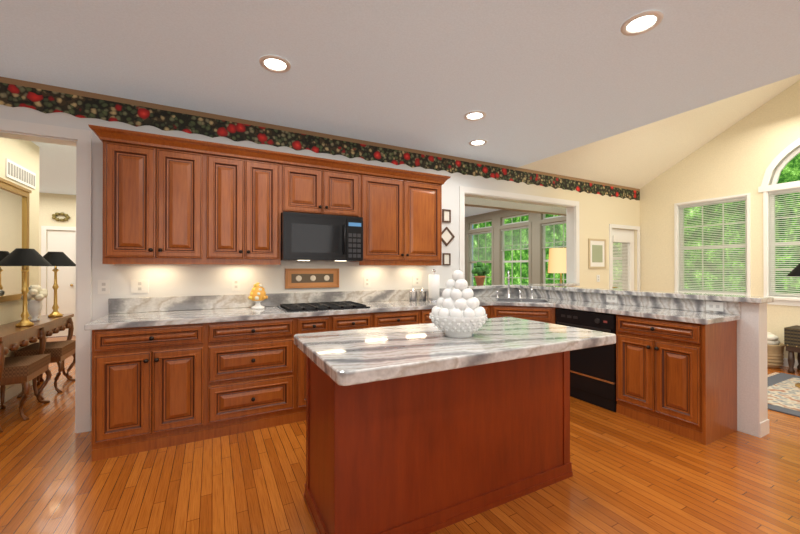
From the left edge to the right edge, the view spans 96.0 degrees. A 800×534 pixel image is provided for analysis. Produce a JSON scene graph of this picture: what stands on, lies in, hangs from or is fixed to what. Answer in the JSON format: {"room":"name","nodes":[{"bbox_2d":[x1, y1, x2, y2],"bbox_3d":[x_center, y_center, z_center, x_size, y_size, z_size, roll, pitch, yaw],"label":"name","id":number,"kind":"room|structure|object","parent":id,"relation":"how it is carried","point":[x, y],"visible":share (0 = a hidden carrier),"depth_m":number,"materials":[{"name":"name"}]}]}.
{"room":"kitchen","nodes":[
{"label":"kitchen","id":0,"kind":"room"},
{"bbox_2d":[0,137,34,389],"bbox_3d":[-3.831,-0.046,3.299,0.150,2.720,1.650,0,0,-27],"label":"wall","id":1,"kind":"structure","parent":0,"point":[22,152],"depth_m":3.77,"materials":[{"name":"paint"}]},
{"bbox_2d":[0,177,31,302],"bbox_3d":[-3.763,-0.251,3.380,0.045,1.170,1.210,0,0,-27],"label":"mirror","id":2,"kind":"object","parent":1,"relation":"attached to","point":[14,216],"visible":0.73,"depth_m":3.62,"materials":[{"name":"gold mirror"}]},
{"bbox_2d":[0,380,32,404],"bbox_3d":[-3.795,1.259,3.402,0.014,0.110,1.810,0,0,-27],"label":"trim","id":3,"kind":"structure","parent":1,"relation":"attached to","point":[13,391],"depth_m":3.65,"materials":[{"name":"white paint"}]},
{"bbox_2d":[5,158,35,188],"bbox_3d":[-4.003,-0.974,3.811,0.014,0.180,0.650,0,0,-27],"label":"air vent","id":4,"kind":"object","parent":1,"relation":"in","point":[14,171],"visible":1,"depth_m":3.75,"materials":[{"name":"white"}]},
{"bbox_2d":[34,144,40,342],"bbox_3d":[-5.413,-0.045,3.501,2.770,2.720,0.150,0,0,-27],"label":"wall","id":5,"kind":"structure","parent":0,"point":[37,194],"depth_m":4.17,"materials":[{"name":"paint"}]},
{"bbox_2d":[40,193,75,337],"bbox_3d":[-6.587,-0.031,6.881,4.170,2.720,0.150,0,0,-27],"label":"wall","id":6,"kind":"structure","parent":0,"point":[43,207],"depth_m":6.84,"materials":[{"name":"paint"}]},
{"bbox_2d":[41,226,75,335],"bbox_3d":[-6.468,0.279,6.848,4.050,2.100,0.016,0,0,-27],"label":"trim","id":7,"kind":"structure","parent":6,"relation":"attached to","point":[44,229],"depth_m":6.75,"materials":[{"name":"white wood"}]},
{"bbox_2d":[47,230,74,336],"bbox_3d":[-6.462,0.312,6.869,0.412,2.017,0.095,0,0,-27],"label":"hall door","id":8,"kind":"structure","parent":6,"relation":"in","point":[60,241],"depth_m":6.89,"materials":[{"name":"white wood"}]},
{"bbox_2d":[52,212,69,221],"bbox_3d":[-6.442,-0.952,6.842,0.264,0.168,0.061,0,0,-27],"label":"ornament","id":9,"kind":"object","parent":6,"relation":"attached to","point":[58,219],"visible":0.94,"depth_m":6.83,"materials":[{"name":"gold metal"}]},
{"bbox_2d":[0,76,639,415],"bbox_3d":[-1.127,-0.045,3.692,12.410,2.720,0.150,0,0,-27],"label":"wall","id":10,"kind":"structure","parent":0,"point":[598,214],"depth_m":3.61,"materials":[{"name":"paint"}]},
{"bbox_2d":[98,280,109,293],"bbox_3d":[-2.412,0.162,2.932,0.075,0.115,0.008,0,0,-27],"label":"outlet","id":11,"kind":"object","parent":10,"relation":"attached to","point":[103,285],"depth_m":2.93,"materials":[{"name":"white plastic"}]},
{"bbox_2d":[131,279,148,292],"bbox_3d":[-2.199,0.163,3.043,0.124,0.115,0.008,0,0,-27],"label":"outlet","id":12,"kind":"object","parent":10,"relation":"attached to","point":[139,285],"depth_m":3.04,"materials":[{"name":"white plastic"}]},
{"bbox_2d":[100,132,207,263],"bbox_3d":[-1.990,-0.517,2.970,0.670,0.913,0.331,0,0,-27],"label":"upper cabinet","id":13,"kind":"object","parent":10,"relation":"attached to","point":[171,200],"depth_m":2.82,"materials":[{"name":"brown wood"}]},
{"bbox_2d":[232,278,239,290],"bbox_3d":[-1.542,0.164,3.385,0.075,0.115,0.008,0,0,-27],"label":"outlet","id":14,"kind":"object","parent":10,"relation":"attached to","point":[235,281],"depth_m":3.38,"materials":[{"name":"white plastic"}]},
{"bbox_2d":[208,148,283,263],"bbox_3d":[-1.423,-0.515,3.265,0.610,0.913,0.331,0,0,-27],"label":"upper cabinet","id":15,"kind":"object","parent":10,"relation":"attached to","point":[246,189],"depth_m":3.13,"materials":[{"name":"brown wood"}]},
{"bbox_2d":[285,269,338,288],"bbox_3d":[-0.898,0.116,3.712,0.553,0.200,0.020,0,0,-27],"label":"framed picture","id":16,"kind":"object","parent":10,"relation":"attached to","point":[311,278],"visible":0.98,"depth_m":3.70,"materials":[{"name":"brown wood"}]},
{"bbox_2d":[0,77,639,199],"bbox_3d":[-1.158,-1.290,3.592,12.257,0.225,0.001,0,0,-27],"label":"trim","id":17,"kind":"structure","parent":10,"relation":"attached to","point":[44,98],"depth_m":3.47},
{"bbox_2d":[0,118,639,432],"bbox_3d":[0.405,0.116,4.479,8.625,2.405,0.168,0,0,-27],"label":"trim","id":18,"kind":"structure","parent":10,"relation":"attached to","point":[80,140],"depth_m":2.87,"materials":[{"name":"white wood"}]},
{"bbox_2d":[284,160,363,219],"bbox_3d":[-0.811,-0.734,3.585,0.770,0.473,0.331,0,0,-27],"label":"upper cabinet","id":19,"kind":"object","parent":10,"relation":"attached to","point":[326,189],"depth_m":3.44,"materials":[{"name":"brown wood"}]},
{"bbox_2d":[281,212,362,260],"bbox_3d":[-0.784,-0.275,3.533,0.758,0.432,0.444,0,0,-27],"label":"microwave","id":20,"kind":"object","parent":19,"relation":"attached to","point":[312,237],"visible":0.98,"depth_m":3.35,"materials":[{"name":"black"}]},
{"bbox_2d":[364,277,369,286],"bbox_3d":[-0.364,0.167,3.998,0.075,0.115,0.008,0,0,-27],"label":"outlet","id":21,"kind":"object","parent":10,"relation":"attached to","point":[366,279],"depth_m":3.99,"materials":[{"name":"white plastic"}]},
{"bbox_2d":[350,168,443,263],"bbox_3d":[-0.030,-0.512,3.990,0.990,0.913,0.331,0,0,-27],"label":"upper cabinet","id":22,"kind":"object","parent":10,"relation":"attached to","point":[402,222],"depth_m":3.83,"materials":[{"name":"brown wood"}]},
{"bbox_2d":[413,276,421,285],"bbox_3d":[0.205,0.168,4.294,0.124,0.115,0.008,0,0,-27],"label":"outlet","id":23,"kind":"object","parent":10,"relation":"attached to","point":[417,280],"depth_m":4.29,"materials":[{"name":"white plastic"}]},
{"bbox_2d":[108,287,740,314],"bbox_3d":[0.165,0.320,2.908,4.484,0.125,2.425,0,0,-27],"label":"backsplash","id":24,"kind":"structure","parent":10,"relation":"attached to","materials":[{"name":"stone"}]},
{"bbox_2d":[442,209,450,222],"bbox_3d":[0.580,-0.637,4.485,0.120,0.160,0.020,0,0,-27],"label":"picture frame","id":25,"kind":"object","parent":10,"relation":"attached to","point":[446,214],"depth_m":4.48,"materials":[{"name":"brown wood"}]},
{"bbox_2d":[442,253,450,264],"bbox_3d":[0.580,-0.096,4.482,0.110,0.150,0.020,0,0,-27],"label":"picture frame","id":26,"kind":"object","parent":10,"relation":"attached to","point":[446,257],"depth_m":4.48,"materials":[{"name":"brown"}]},
{"bbox_2d":[442,227,454,245],"bbox_3d":[0.580,-0.381,4.484,0.240,0.240,0.020,0,0,-27],"label":"picture frame","id":27,"kind":"object","parent":10,"relation":"attached to","point":[448,236],"depth_m":4.48,"materials":[{"name":"brown"}]},
{"bbox_2d":[588,238,605,268],"bbox_3d":[3.207,-0.216,5.851,0.436,0.480,0.020,0,0,-27],"label":"picture","id":28,"kind":"object","parent":10,"relation":"attached to","point":[596,253],"visible":0.98,"depth_m":5.84,"materials":[{"name":"beige paper"}]},
{"bbox_2d":[612,229,633,289],"bbox_3d":[3.855,0.331,6.248,0.740,1.970,0.103,0,0,-27],"label":"door","id":29,"kind":"structure","parent":10,"relation":"in","point":[622,236],"depth_m":6.30,"materials":[{"name":"white wood"}]},
{"bbox_2d":[613,243,626,287],"bbox_3d":[3.981,-0.260,7.102,0.200,2.140,1.070,0,0,-27],"label":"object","id":30,"kind":"structure","parent":29,"relation":"attached to","point":[623,260],"depth_m":6.66,"materials":[{"name":"white"}]},
{"bbox_2d":[0,335,799,533],"bbox_3d":[-0.860,1.364,3.380,12.600,0.100,13.200,0,0,-27],"label":"floor","id":31,"kind":"structure","parent":0,"point":[632,476],"depth_m":2.18,"materials":[{"name":"brown wood"}]},
{"bbox_2d":[0,354,51,420],"bbox_3d":[-3.450,1.086,3.217,0.371,0.486,0.506,0,0,-27],"label":"stool","id":32,"kind":"object","parent":31,"relation":"on","point":[24,370],"visible":0.98,"depth_m":3.16,"materials":[{"name":"brown fabric"}]},
{"bbox_2d":[0,314,73,432],"bbox_3d":[-3.654,0.942,3.494,0.325,0.774,1.660,0,0,-27],"label":"console table","id":33,"kind":"object","parent":31,"relation":"on","point":[13,337],"visible":0.81,"depth_m":3.47,"materials":[{"name":"brown wood"}]},
{"bbox_2d":[0,248,51,326],"bbox_3d":[-3.517,0.191,3.377,0.370,0.725,0.370,0,0,-27],"label":"table lamp","id":34,"kind":"object","parent":33,"relation":"on","point":[25,257],"visible":1,"depth_m":3.34,"materials":[{"name":"gold metal"}]},
{"bbox_2d":[21,285,47,320],"bbox_3d":[-3.752,0.370,3.705,0.189,0.370,0.212,0,0,-27],"label":"vase","id":35,"kind":"object","parent":33,"relation":"on","point":[37,293],"visible":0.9,"depth_m":3.67,"materials":[{"name":"white ceramic"}]},
{"bbox_2d":[43,252,75,316],"bbox_3d":[-3.859,0.193,4.033,0.370,0.725,0.370,0,0,-27],"label":"table lamp","id":36,"kind":"object","parent":33,"relation":"on","point":[55,259],"visible":0.96,"depth_m":4.01,"materials":[{"name":"gold metal"}]},
{"bbox_2d":[14,340,75,397],"bbox_3d":[-3.805,1.089,3.900,0.371,0.486,0.506,0,0,-27],"label":"stool","id":37,"kind":"object","parent":31,"relation":"on","point":[59,351],"visible":0.65,"depth_m":3.78,"materials":[{"name":"brown fabric"}]},
{"bbox_2d":[92,323,207,461],"bbox_3d":[-1.910,0.869,2.836,0.675,0.884,0.633,0,0,-27],"label":"base cabinet","id":38,"kind":"object","parent":31,"relation":"on","point":[155,387],"depth_m":2.55,"materials":[{"name":"brown wood"}]},
{"bbox_2d":[208,318,295,438],"bbox_3d":[-1.315,0.871,3.146,0.665,0.884,0.633,0,0,-27],"label":"base cabinet","id":39,"kind":"object","parent":31,"relation":"on","point":[252,363],"depth_m":2.87,"materials":[{"name":"brown wood"}]},
{"bbox_2d":[296,315,331,421],"bbox_3d":[-0.885,0.872,3.370,0.305,0.884,0.633,0,0,-27],"label":"base cabinet","id":40,"kind":"object","parent":31,"relation":"on","point":[313,324],"depth_m":3.05,"materials":[{"name":"brown wood"}]},
{"bbox_2d":[332,313,375,330],"bbox_3d":[-0.572,0.872,3.532,0.400,0.884,0.633,0,0,-27],"label":"base cabinet","id":41,"kind":"object","parent":31,"relation":"on","point":[363,320],"depth_m":3.27,"materials":[{"name":"brown wood"}]},
{"bbox_2d":[376,310,423,326],"bbox_3d":[-0.167,0.873,3.744,0.515,0.884,0.633,0,0,-27],"label":"base cabinet","id":42,"kind":"object","parent":31,"relation":"on","point":[395,318],"depth_m":3.48,"materials":[{"name":"brown wood"}]},
{"bbox_2d":[304,351,572,533],"bbox_3d":[0.268,0.870,2.145,1.542,0.878,0.557,0,0,-27],"label":"kitchen island","id":43,"kind":"object","parent":31,"relation":"on","point":[427,453],"visible":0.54,"depth_m":1.82,"materials":[{"name":"brown wood"}]},
{"bbox_2d":[294,317,615,385],"bbox_3d":[0.314,0.405,2.027,1.630,0.052,0.850,0,0,-27],"label":"island countertop","id":44,"kind":"structure","parent":43,"relation":"on","point":[351,357],"depth_m":1.73,"materials":[{"name":"stone"}]},
{"bbox_2d":[429,270,487,337],"bbox_3d":[0.321,0.198,1.993,0.318,0.359,0.316,0,0,-27],"label":"bowl","id":45,"kind":"object","parent":44,"relation":"on","point":[458,311],"visible":1,"depth_m":1.91,"materials":[{"name":"white ceramic"}]},
{"bbox_2d":[424,306,489,323],"bbox_3d":[0.466,0.875,4.073,0.912,0.884,0.633,0,0,-27],"label":"base cabinet","id":46,"kind":"object","parent":31,"relation":"on","point":[427,312],"depth_m":3.64,"materials":[{"name":"brown wood"}]},
{"bbox_2d":[84,283,773,329],"bbox_3d":[0.721,0.330,3.220,5.758,0.186,2.750,0,0,-27],"label":"countertop","id":47,"kind":"structure","parent":46,"relation":"on","point":[701,308],"depth_m":3.26,"materials":[{"name":"stone"}]},
{"bbox_2d":[248,283,267,308],"bbox_3d":[-1.307,0.263,3.321,0.171,0.239,0.169,0,0,-27],"label":"topiary","id":48,"kind":"object","parent":47,"relation":"on","point":[257,294],"visible":1,"depth_m":3.28,"materials":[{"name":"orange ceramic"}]},
{"bbox_2d":[277,301,369,311],"bbox_3d":[-0.736,0.368,3.437,0.758,0.031,0.510,0,0,-27],"label":"cooktop","id":49,"kind":"object","parent":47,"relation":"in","point":[300,307],"visible":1,"depth_m":3.33,"materials":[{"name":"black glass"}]},
{"bbox_2d":[409,289,419,300],"bbox_3d":[0.147,0.319,4.089,0.090,0.135,0.088,0,0,-27],"label":"canister","id":50,"kind":"object","parent":47,"relation":"on","point":[413,294],"depth_m":4.06,"materials":[{"name":"silver metal"}]},
{"bbox_2d":[420,289,428,300],"bbox_3d":[0.259,0.319,4.147,0.090,0.135,0.088,0,0,-27],"label":"canister","id":51,"kind":"object","parent":47,"relation":"on","point":[422,292],"depth_m":4.11,"materials":[{"name":"silver metal"}]},
{"bbox_2d":[427,269,439,301],"bbox_3d":[0.383,0.206,4.054,0.150,0.360,0.146,0,0,-27],"label":"paper towel holder","id":52,"kind":"object","parent":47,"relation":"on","point":[434,287],"visible":0.9,"depth_m":4.00,"materials":[{"name":"white paper"}]},
{"bbox_2d":[471,262,489,284],"bbox_3d":[1.079,0.086,4.808,0.233,0.313,0.204,0,0,-27],"label":"potted plant","id":53,"kind":"object","parent":47,"relation":"on","point":[480,271],"visible":1,"depth_m":4.77,"materials":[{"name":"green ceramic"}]},
{"bbox_2d":[496,271,533,298],"bbox_3d":[1.392,0.217,4.407,0.349,0.342,0.323,0,0,-27],"label":"faucet","id":54,"kind":"object","parent":47,"relation":"on","point":[508,281],"visible":0.98,"depth_m":4.38,"materials":[{"name":"silver metal"}]},
{"bbox_2d":[496,298,548,302],"bbox_3d":[1.404,0.404,4.156,0.556,0.039,0.396,0,0,17],"label":"sink basin","id":55,"kind":"object","parent":47,"relation":"in","point":[523,300],"visible":0.52,"depth_m":4.30,"materials":[{"name":"silver metal"}]},
{"bbox_2d":[490,305,555,323],"bbox_3d":[1.411,0.875,4.312,0.968,0.885,1.080,0,0,-27],"label":"base cabinet","id":56,"kind":"object","parent":31,"relation":"on","point":[544,314],"visible":0.19,"depth_m":3.90,"materials":[{"name":"brown wood"}]},
{"bbox_2d":[555,308,616,411],"bbox_3d":[1.909,0.877,3.595,0.336,0.875,0.640,0,0,-27],"label":"dishwasher","id":57,"kind":"object","parent":31,"relation":"on","point":[593,375],"visible":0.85,"depth_m":3.42,"materials":[{"name":"black metal"}]},
{"bbox_2d":[616,314,736,444],"bbox_3d":[2.314,0.870,3.061,0.521,0.884,0.670,0,0,-27],"label":"base cabinet","id":58,"kind":"object","parent":31,"relation":"on","point":[678,377],"visible":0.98,"depth_m":2.81,"materials":[{"name":"brown wood"}]},
{"bbox_2d":[767,332,784,367],"bbox_3d":[4.895,1.096,4.799,0.330,0.448,0.396,0,0,-27],"label":"basket","id":59,"kind":"object","parent":31,"relation":"on","point":[775,351],"visible":0.4,"depth_m":4.67,"materials":[{"name":"beige wicker"}]},
{"bbox_2d":[767,372,799,416],"bbox_3d":[4.644,1.305,2.767,1.700,0.013,3.030,0,0,-27],"label":"rug","id":60,"kind":"object","parent":31,"relation":"on","point":[783,393],"visible":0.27,"depth_m":3.71,"materials":[{"name":"grey carpet"}]},
{"bbox_2d":[787,263,799,387],"bbox_3d":[4.436,0.618,3.863,0.400,1.370,0.400,0,0,-27],"label":"floor lamp","id":61,"kind":"object","parent":60,"relation":"on","point":[795,272],"visible":1,"depth_m":3.90,"materials":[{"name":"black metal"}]},
{"bbox_2d":[784,325,799,373],"bbox_3d":[5.230,1.037,4.120,0.403,0.560,1.087,0,0,-27],"label":"upholstered bench","id":62,"kind":"object","parent":31,"relation":"on","point":[792,339],"visible":1,"depth_m":4.46,"materials":[{"name":"fabric"}]},
{"bbox_3d":[2.806,0.956,6.271,0.600,0.740,0.600,0,0,-27],"label":"side table","id":63,"kind":"object","parent":31,"relation":"on","visible":0},
{"bbox_2d":[548,248,565,282],"bbox_3d":[2.806,0.130,6.274,0.430,0.910,0.430,0,0,-27],"label":"lamp","id":64,"kind":"object","parent":63,"relation":"on","point":[557,261],"visible":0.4,"depth_m":6.13,"materials":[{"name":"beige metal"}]},
{"bbox_2d":[0,0,799,194],"bbox_3d":[-1.857,-1.469,2.545,8.550,0.120,12.220,0,0,-27],"label":"ceiling","id":65,"kind":"structure","parent":0,"point":[535,80],"depth_m":2.48,"materials":[{"name":"paint"}]},
{"bbox_2d":[259,55,290,72],"bbox_3d":[-0.864,-1.403,2.493,0.207,0.010,0.207,0,0,-36],"label":"recessed light","id":66,"kind":"object","parent":65,"relation":"in","point":[272,63],"depth_m":2.49,"materials":[{"name":"white"}]},
{"bbox_2d":[463,111,485,120],"bbox_3d":[0.694,-1.399,3.337,0.207,0.010,0.207,0,0,-36],"label":"recessed light","id":67,"kind":"object","parent":65,"relation":"in","point":[473,115],"depth_m":3.33,"materials":[{"name":"white"}]},
{"bbox_2d":[469,139,486,145],"bbox_3d":[0.875,-1.396,4.047,0.207,0.010,0.207,0,0,-36],"label":"recessed light","id":68,"kind":"object","parent":65,"relation":"in","point":[478,142],"depth_m":4.05,"materials":[{"name":"white"}]},
{"bbox_2d":[620,11,663,35],"bbox_3d":[1.394,-1.404,2.080,0.207,0.010,0.207,0,0,18],"label":"recessed light","id":69,"kind":"object","parent":65,"relation":"in","point":[642,23],"depth_m":2.07,"materials":[{"name":"white"}]},
{"bbox_2d":[465,206,500,216],"bbox_3d":[0.810,-1.567,7.937,5.060,0.100,5.580,0,0,-27],"label":"ceiling","id":70,"kind":"structure","parent":0,"point":[470,211],"depth_m":9.62,"materials":[{"name":"paint"}]},
{"bbox_2d":[465,197,565,215],"bbox_3d":[1.786,-1.250,6.059,4.760,0.550,0.150,0,0,-27],"label":"beam","id":71,"kind":"structure","parent":70,"relation":"attached to","point":[497,204],"depth_m":6.05,"materials":[{"name":"white paint"}]},
{"bbox_2d":[465,80,799,359],"bbox_3d":[4.574,-1.158,6.021,0.150,4.966,12.450,0,0,-27],"label":"wall","id":72,"kind":"structure","parent":0,"point":[737,158],"depth_m":5.38,"materials":[{"name":"paint"}]},
{"bbox_2d":[466,219,493,284],"bbox_3d":[2.314,-0.247,10.305,0.200,2.140,1.230,0,0,-27],"label":"sunroom window","id":73,"kind":"structure","parent":72,"relation":"in","point":[485,230],"depth_m":10.44,"materials":[{"name":"white wood"}]},
{"bbox_2d":[497,212,530,283],"bbox_3d":[2.924,-0.252,9.133,0.200,2.140,1.176,0,0,-27],"label":"sunroom window","id":74,"kind":"structure","parent":72,"relation":"in","point":[502,244],"depth_m":9.28,"materials":[{"name":"white wood"}]},
{"bbox_2d":[537,213,565,282],"bbox_3d":[3.506,-0.257,8.014,0.200,2.140,1.041,0,0,-27],"label":"sunroom window","id":75,"kind":"structure","parent":72,"relation":"in","point":[542,223],"depth_m":8.36,"materials":[{"name":"white wood"}]},
{"bbox_2d":[674,193,750,295],"bbox_3d":[4.794,-0.267,5.541,0.200,1.560,0.980,0,0,-27],"label":"window","id":76,"kind":"structure","parent":72,"relation":"in","point":[679,249],"depth_m":5.52,"materials":[{"name":"white"}]},
{"bbox_2d":[758,138,799,305],"bbox_3d":[5.473,-0.650,4.238,0.200,2.315,1.816,0,0,-27],"label":"window","id":77,"kind":"structure","parent":72,"relation":"in","point":[770,191],"depth_m":4.88,"materials":[{"name":"white wood"}]},
{"bbox_2d":[783,358,797,367],"bbox_3d":[5.597,1.261,3.870,0.014,0.110,5.706,0,0,-27],"label":"baseboard","id":78,"kind":"structure","parent":72,"relation":"attached to","point":[785,362],"depth_m":4.76,"materials":[{"name":"white wood"}]},
{"bbox_2d":[518,74,799,188],"bbox_3d":[4.540,-2.552,2.865,3.130,2.444,6.870,0,0,-27],"label":"ceiling","id":79,"kind":"structure","parent":0,"point":[640,157],"depth_m":5.20,"materials":[{"name":"beige paint"}]},
{"bbox_2d":[737,302,757,436],"bbox_3d":[2.246,0.799,3.934,0.150,1.034,2.530,0,0,-27],"label":"wall","id":80,"kind":"structure","parent":0,"point":[747,372],"depth_m":2.83,"materials":[{"name":"paint"}]},
{"bbox_2d":[758,303,768,437],"bbox_3d":[2.256,0.799,3.924,0.164,1.034,2.528,0,0,-27],"label":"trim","id":81,"kind":"structure","parent":80,"relation":"attached to","point":[763,424],"depth_m":2.80,"materials":[{"name":"white"}]},
{"label":"outside","id":82,"kind":"structure","parent":0,"visible":0},
{"bbox_2d":[473,153,799,293],"bbox_3d":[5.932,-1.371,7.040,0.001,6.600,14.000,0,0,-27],"label":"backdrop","id":83,"kind":"structure","parent":82,"point":[790,171],"depth_m":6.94,"materials":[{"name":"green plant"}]}
]}

